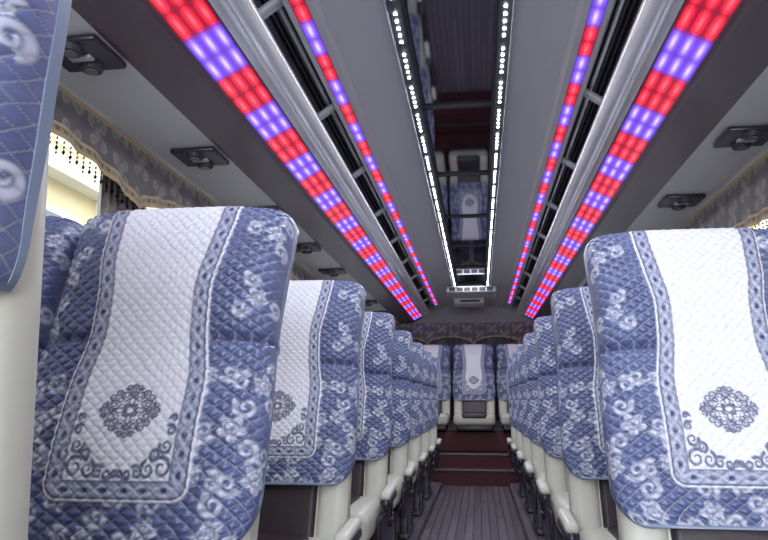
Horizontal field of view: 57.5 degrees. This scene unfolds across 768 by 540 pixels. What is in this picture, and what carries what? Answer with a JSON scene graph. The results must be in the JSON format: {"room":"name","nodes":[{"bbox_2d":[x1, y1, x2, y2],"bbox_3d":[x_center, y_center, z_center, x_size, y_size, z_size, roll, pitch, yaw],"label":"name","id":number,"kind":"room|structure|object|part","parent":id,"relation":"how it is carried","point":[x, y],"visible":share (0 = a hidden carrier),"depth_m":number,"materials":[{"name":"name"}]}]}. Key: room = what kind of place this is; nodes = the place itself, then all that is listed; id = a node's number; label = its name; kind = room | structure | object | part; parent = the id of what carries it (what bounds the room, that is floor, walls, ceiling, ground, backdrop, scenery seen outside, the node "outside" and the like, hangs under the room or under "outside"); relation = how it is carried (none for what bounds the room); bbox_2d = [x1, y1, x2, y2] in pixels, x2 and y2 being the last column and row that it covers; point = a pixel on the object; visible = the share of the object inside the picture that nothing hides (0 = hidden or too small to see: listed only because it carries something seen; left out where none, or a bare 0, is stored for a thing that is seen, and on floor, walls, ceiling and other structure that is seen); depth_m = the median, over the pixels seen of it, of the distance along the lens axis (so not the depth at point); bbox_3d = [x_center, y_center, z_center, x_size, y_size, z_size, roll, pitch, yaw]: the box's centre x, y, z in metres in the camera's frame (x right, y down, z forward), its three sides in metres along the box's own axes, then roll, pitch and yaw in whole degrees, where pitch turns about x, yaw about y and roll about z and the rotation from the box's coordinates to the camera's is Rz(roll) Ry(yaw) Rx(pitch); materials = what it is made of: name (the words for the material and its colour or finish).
{"room":"vehicle interior","nodes":[
{"label":"vehicle interior","id":0,"kind":"room"},
{"bbox_2d":[97,171,102,214],"bbox_3d":[-0.911,0.388,3.594,0.070,2.250,11.800,-1,-11,8],"label":"wall","id":1,"kind":"structure","parent":0,"point":[100,185],"depth_m":2.66,"materials":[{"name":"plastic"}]},
{"bbox_2d":[100,174,145,214],"bbox_3d":[-1.008,-0.065,2.665,0.016,0.800,0.340,-1,-11,8],"label":"window curtain","id":2,"kind":"object","parent":1,"relation":"hanging from","point":[108,204],"visible":0.09,"depth_m":2.63,"materials":[{"name":"grey fabric"}]},
{"bbox_2d":[59,0,432,323],"bbox_3d":[-0.490,-0.484,3.698,0.806,0.318,11.700,-1,-11,8],"label":"luggage rack","id":3,"kind":"object","parent":1,"relation":"attached to","point":[164,99],"depth_m":2.64,"materials":[{"name":"grey plastic"}]},
{"bbox_2d":[62,34,126,75],"bbox_3d":[-0.873,-0.613,2.019,0.190,0.040,0.183,-1,-11,8],"label":"console","id":4,"kind":"object","parent":3,"relation":"attached to","point":[88,54],"visible":0.88,"depth_m":2.01,"materials":[{"name":"black plastic"}]},
{"bbox_2d":[51,84,318,280],"bbox_3d":[-0.822,-0.186,3.662,0.028,0.273,11.250,-1,-11,8],"label":"curtain valance","id":5,"kind":"object","parent":3,"relation":"hanging from","point":[142,177],"visible":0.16,"depth_m":2.63,"materials":[{"name":"grey fabric"}]},
{"bbox_2d":[50,136,151,209],"bbox_3d":[-0.807,-0.060,3.705,0.014,0.166,10.996,-1,-11,8],"label":"fringe","id":6,"kind":"object","parent":5,"relation":"hanging from","point":[57,137],"visible":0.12,"depth_m":2.39,"materials":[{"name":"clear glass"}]},
{"bbox_2d":[170,147,228,169],"bbox_3d":[-0.755,-0.454,2.877,0.190,0.040,0.183,-1,-11,8],"label":"console","id":7,"kind":"object","parent":3,"relation":"attached to","point":[205,158],"visible":1,"depth_m":2.83,"materials":[{"name":"black plastic"}]},
{"bbox_2d":[256,206,280,210],"bbox_3d":[-0.637,-0.295,3.734,0.190,0.040,0.183,-1,-11,8],"label":"console","id":8,"kind":"object","parent":3,"relation":"attached to","point":[269,207],"visible":0.12,"depth_m":3.64,"materials":[{"name":"black plastic"}]},
{"bbox_3d":[-0.322,-0.409,3.558,0.113,0.058,11.500,-1,-11,8],"label":"rgb led strip","id":9,"kind":"part","parent":3,"relation":"part of","materials":[{"name":"plastic"}]},
{"bbox_2d":[295,243,321,254],"bbox_3d":[-0.520,-0.136,4.592,0.190,0.040,0.183,-1,-11,8],"label":"console","id":10,"kind":"object","parent":3,"relation":"attached to","point":[306,248],"visible":0.84,"depth_m":4.54,"materials":[{"name":"black plastic"}]},
{"bbox_2d":[318,268,345,276],"bbox_3d":[-0.402,0.024,5.449,0.190,0.040,0.183,-1,-11,8],"label":"console","id":11,"kind":"object","parent":3,"relation":"attached to","point":[334,272],"visible":1,"depth_m":5.39,"materials":[{"name":"black plastic"}]},
{"bbox_2d":[365,300,377,305],"bbox_3d":[-0.167,0.342,7.164,0.190,0.040,0.183,-1,-11,8],"label":"console","id":12,"kind":"object","parent":3,"relation":"attached to","point":[367,302],"visible":0.66,"depth_m":7.09,"materials":[{"name":"black plastic"}]},
{"bbox_2d":[281,0,615,309],"bbox_3d":[0.397,-0.667,3.610,2.700,0.270,11.700,-1,-11,8],"label":"ceiling","id":13,"kind":"structure","parent":0,"point":[355,35],"depth_m":2.96,"materials":[{"name":"plastic"}]},
{"bbox_2d":[288,0,437,304],"bbox_3d":[-0.088,-0.575,3.403,0.046,0.011,11.200,-1,-11,8],"label":"led strip","id":14,"kind":"object","parent":13,"relation":"attached to","point":[300,9],"visible":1,"depth_m":2.90,"materials":[{"name":"plastic"}]},
{"bbox_2d":[386,0,456,285],"bbox_3d":[0.129,-0.709,2.936,0.043,0.010,10.300,-1,-11,8],"label":"led strip","id":15,"kind":"object","parent":13,"relation":"attached to","point":[394,6],"visible":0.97,"depth_m":2.98,"materials":[{"name":"grey plastic"}]},
{"bbox_2d":[382,0,515,285],"bbox_3d":[0.310,-0.722,2.965,0.408,0.078,10.400,-1,-11,8],"label":"light strip","id":16,"kind":"object","parent":13,"relation":"attached to","point":[453,43],"depth_m":3.05,"materials":[{"name":"white plastic"}]},
{"bbox_2d":[446,285,496,306],"bbox_3d":[0.991,0.300,7.915,0.540,0.140,0.803,-1,-11,8],"label":"ceiling air vent","id":17,"kind":"object","parent":13,"relation":"attached to","point":[464,296],"depth_m":7.69,"materials":[{"name":"grey plastic"}]},
{"bbox_2d":[485,0,512,285],"bbox_3d":[0.477,-0.717,2.890,0.043,0.010,10.300,-1,-11,8],"label":"led strip","id":18,"kind":"object","parent":13,"relation":"attached to","point":[504,6],"visible":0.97,"depth_m":2.98,"materials":[{"name":"grey plastic"}]},
{"bbox_2d":[507,0,608,303],"bbox_3d":[0.814,-0.597,3.283,0.046,0.011,11.200,-1,-11,8],"label":"led strip","id":19,"kind":"object","parent":13,"relation":"attached to","point":[597,10],"visible":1,"depth_m":2.90,"materials":[{"name":"plastic"}]},
{"bbox_2d":[409,301,533,430],"bbox_3d":[1.182,1.419,9.150,2.700,2.250,0.060,-1,-11,8],"label":"wall","id":20,"kind":"structure","parent":0,"point":[485,314],"depth_m":9.26,"materials":[{"name":"plastic"}]},
{"bbox_2d":[395,322,533,343],"bbox_3d":[1.154,0.819,9.050,2.400,0.275,0.040,-1,-11,8],"label":"curtain valance","id":21,"kind":"object","parent":20,"relation":"attached to","point":[425,332],"depth_m":9.06,"materials":[{"name":"fabric"}]},
{"bbox_2d":[413,337,522,419],"bbox_3d":[1.165,1.322,9.037,2.400,1.200,0.060,-1,-11,8],"label":"curtain","id":22,"kind":"object","parent":20,"relation":"attached to","point":[450,341],"visible":0.14,"depth_m":9.08,"materials":[{"name":"black fabric"}]},
{"bbox_2d":[420,485,524,539],"bbox_3d":[0.397,1.511,3.206,2.700,0.100,11.700,-1,-11,8],"label":"floor","id":23,"kind":"structure","parent":0,"point":[459,512],"depth_m":5.15,"materials":[{"name":"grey wood"}]},
{"bbox_2d":[397,482,442,539],"bbox_3d":[-0.391,1.479,3.422,0.973,0.042,7.500,-1,-11,8],"label":"trim","id":24,"kind":"structure","parent":23,"relation":"on","point":[420,522],"depth_m":4.99,"materials":[{"name":"grey metal"}]},
{"bbox_2d":[0,0,93,539],"bbox_3d":[-0.571,0.268,0.421,0.468,1.243,0.631,-1,-11,8],"label":"seat","id":25,"kind":"object","parent":24,"relation":"on","point":[33,33],"visible":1,"depth_m":0.63,"materials":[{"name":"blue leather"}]},
{"bbox_2d":[37,216,82,364],"bbox_3d":[-0.939,0.431,1.210,0.482,1.211,0.852,-1,-11,8],"label":"seat","id":26,"kind":"object","parent":24,"relation":"on","point":[62,235],"visible":0.3,"depth_m":1.48,"materials":[{"name":"blue fabric"}]},
{"bbox_2d":[28,206,298,539],"bbox_3d":[-0.445,0.419,1.144,0.514,1.211,0.852,-1,-11,8],"label":"seat","id":27,"kind":"object","parent":24,"relation":"on","point":[156,380],"visible":0.93,"depth_m":1.28,"materials":[{"name":"blue fabric"}]},
{"bbox_2d":[257,280,365,539],"bbox_3d":[-0.321,0.587,2.050,0.514,1.211,0.852,-1,-11,8],"label":"seat","id":28,"kind":"object","parent":24,"relation":"on","point":[312,453],"visible":0.55,"depth_m":2.13,"materials":[{"name":"blue fabric"}]},
{"bbox_2d":[350,311,396,539],"bbox_3d":[-0.205,0.744,2.898,0.514,1.211,0.852,-1,-11,8],"label":"seat","id":29,"kind":"object","parent":24,"relation":"on","point":[371,492],"visible":0.33,"depth_m":2.93,"materials":[{"name":"blue fabric"}]},
{"bbox_2d":[385,330,415,539],"bbox_3d":[-0.090,0.900,3.736,0.514,1.211,0.852,-1,-11,8],"label":"seat","id":30,"kind":"object","parent":24,"relation":"on","point":[400,473],"visible":0.2,"depth_m":3.77,"materials":[{"name":"blue fabric"}]},
{"bbox_2d":[398,342,427,539],"bbox_3d":[0.025,1.056,4.574,0.514,1.211,0.852,-1,-11,8],"label":"seat","id":31,"kind":"object","parent":24,"relation":"on","point":[415,457],"visible":0.26,"depth_m":4.58,"materials":[{"name":"blue fabric"}]},
{"bbox_2d":[412,351,435,515],"bbox_3d":[0.140,1.211,5.412,0.514,1.211,0.852,-1,-11,8],"label":"seat","id":32,"kind":"object","parent":24,"relation":"on","point":[418,506],"visible":0.24,"depth_m":5.41,"materials":[{"name":"blue fabric"}]},
{"bbox_2d":[423,357,441,498],"bbox_3d":[0.255,1.367,6.250,0.514,1.211,0.852,-1,-11,8],"label":"seat","id":33,"kind":"object","parent":24,"relation":"on","point":[427,491],"visible":0.2,"depth_m":6.25,"materials":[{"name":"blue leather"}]},
{"bbox_2d":[431,451,518,485],"bbox_3d":[1.049,2.195,7.998,2.580,0.305,1.920,-1,-11,8],"label":"step","id":34,"kind":"structure","parent":23,"relation":"on","point":[454,468],"depth_m":7.11,"materials":[{"name":"red carpet"}]},
{"bbox_2d":[437,430,510,451],"bbox_3d":[0.997,1.871,7.665,2.480,0.210,0.320,-1,-11,8],"label":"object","id":35,"kind":"structure","parent":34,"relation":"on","point":[452,440],"depth_m":7.51,"materials":[{"name":"red carpet"}]},
{"bbox_2d":[423,345,450,430],"bbox_3d":[0.517,1.316,7.958,0.482,0.968,0.852,-1,-11,8],"label":"seat","id":36,"kind":"object","parent":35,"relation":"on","point":[442,353],"visible":0.43,"depth_m":8.01,"materials":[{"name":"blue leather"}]},
{"bbox_2d":[453,344,495,430],"bbox_3d":[1.013,1.304,7.892,0.482,0.968,0.852,-1,-11,8],"label":"seat","id":37,"kind":"object","parent":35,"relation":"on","point":[474,394],"visible":1,"depth_m":7.93,"materials":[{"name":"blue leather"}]},
{"bbox_2d":[496,344,519,430],"bbox_3d":[1.508,1.292,7.826,0.482,0.968,0.852,-1,-11,8],"label":"seat","id":38,"kind":"object","parent":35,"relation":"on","point":[503,351],"visible":0.43,"depth_m":7.93,"materials":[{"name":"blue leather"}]},
{"bbox_2d":[508,483,544,539],"bbox_3d":[1.285,1.539,3.746,0.973,0.042,6.400,-1,-11,8],"label":"trim","id":39,"kind":"structure","parent":23,"relation":"on","point":[526,519],"depth_m":4.99,"materials":[{"name":"grey metal"}]},
{"bbox_2d":[507,358,524,496],"bbox_3d":[1.365,1.382,6.331,0.514,1.211,0.852,-1,-11,8],"label":"seat","id":40,"kind":"object","parent":39,"relation":"on","point":[512,439],"visible":0.2,"depth_m":6.41,"materials":[{"name":"blue fabric"}]},
{"bbox_2d":[511,352,532,512],"bbox_3d":[1.250,1.227,5.498,0.514,1.211,0.852,-1,-11,8],"label":"seat","id":41,"kind":"object","parent":39,"relation":"on","point":[516,447],"visible":0.12,"depth_m":5.56,"materials":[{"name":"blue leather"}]},
{"bbox_2d":[516,344,544,534],"bbox_3d":[1.136,1.072,4.665,0.514,1.211,0.852,-1,-11,8],"label":"seat","id":42,"kind":"object","parent":39,"relation":"on","point":[523,456],"visible":0.16,"depth_m":4.72,"materials":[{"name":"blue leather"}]},
{"bbox_2d":[523,333,559,539],"bbox_3d":[1.022,0.918,3.832,0.514,1.211,0.852,-1,-11,8],"label":"seat","id":43,"kind":"object","parent":39,"relation":"on","point":[536,470],"visible":0.24,"depth_m":3.92,"materials":[{"name":"blue fabric"}]},
{"bbox_2d":[533,316,569,539],"bbox_3d":[0.908,0.763,2.999,0.514,1.211,0.852,-1,-11,8],"label":"seat","id":44,"kind":"object","parent":39,"relation":"on","point":[553,490],"visible":0.16,"depth_m":3.08,"materials":[{"name":"blue fabric"}]},
{"bbox_2d":[551,287,618,539],"bbox_3d":[0.793,0.608,2.166,0.514,1.211,0.852,-1,-11,8],"label":"seat","id":45,"kind":"object","parent":39,"relation":"on","point":[592,514],"visible":0.38,"depth_m":2.27,"materials":[{"name":"blue fabric"}]},
{"bbox_2d":[584,228,767,539],"bbox_3d":[0.679,0.454,1.332,0.514,1.211,0.852,-1,-11,8],"label":"seat","id":46,"kind":"object","parent":39,"relation":"on","point":[680,316],"visible":1,"depth_m":1.48,"materials":[{"name":"blue fabric"}]},
{"label":"outside","id":47,"kind":"structure","parent":0,"visible":0},
{"bbox_3d":[1.940,4.780,14.241,80.000,0.100,90.000,-1,-11,8],"label":"ground","id":48,"kind":"structure","parent":47,"visible":0},
{"bbox_2d":[46,132,290,280],"bbox_3d":[-7.426,0.239,18.267,3.600,10.300,57.700,-1,-11,8],"label":"facade","id":49,"kind":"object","parent":48,"relation":"on","point":[72,194],"visible":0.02,"depth_m":14.70,"materials":[{"name":"stone"}]},
{"bbox_2d":[748,219,767,228],"bbox_3d":[11.800,-0.234,15.718,3.600,10.300,57.700,-1,-11,8],"label":"facade","id":50,"kind":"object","parent":48,"relation":"on","point":[763,221],"visible":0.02,"depth_m":20.20,"materials":[{"name":"stone"}]},
{"bbox_3d":[1.705,0.323,3.247,0.070,2.250,11.800,-1,-11,8],"label":"wall","id":51,"kind":"structure","parent":0,"visible":0},
{"bbox_2d":[513,0,767,320],"bbox_3d":[1.284,-0.528,3.463,0.806,0.318,11.700,-1,-11,8],"label":"luggage rack","id":52,"kind":"object","parent":51,"relation":"attached to","point":[729,88],"depth_m":2.76,"materials":[{"name":"grey plastic"}]},
{"bbox_3d":[1.088,-0.444,3.371,0.113,0.058,11.500,-1,-11,8],"label":"rgb led strip","id":53,"kind":"part","parent":52,"relation":"part of","materials":[{"name":"plastic"}]},
{"bbox_2d":[658,194,705,210],"bbox_3d":[1.492,-0.336,3.511,0.190,0.040,0.183,-1,-11,8],"label":"console","id":54,"kind":"object","parent":52,"relation":"attached to","point":[676,202],"visible":1,"depth_m":3.47,"materials":[{"name":"black plastic"}]},
{"bbox_2d":[678,151,767,228],"bbox_3d":[1.608,-0.199,3.332,0.028,0.368,11.250,-1,-11,8],"label":"curtain valance","id":55,"kind":"object","parent":52,"relation":"hanging from","point":[743,203],"visible":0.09,"depth_m":3.10,"materials":[{"name":"grey fabric"}]},
{"bbox_2d":[751,220,767,229],"bbox_3d":[1.611,-0.026,3.367,0.014,0.166,10.996,-1,-11,8],"label":"fringe","id":56,"kind":"object","parent":55,"relation":"attached to","point":[755,226],"visible":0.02,"depth_m":2.84,"materials":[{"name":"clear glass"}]},
{"bbox_2d":[713,125,767,150],"bbox_3d":[1.374,-0.495,2.654,0.190,0.040,0.183,-1,-11,8],"label":"console","id":57,"kind":"object","parent":52,"relation":"attached to","point":[741,138],"visible":1,"depth_m":2.63,"materials":[{"name":"black plastic"}]}
]}

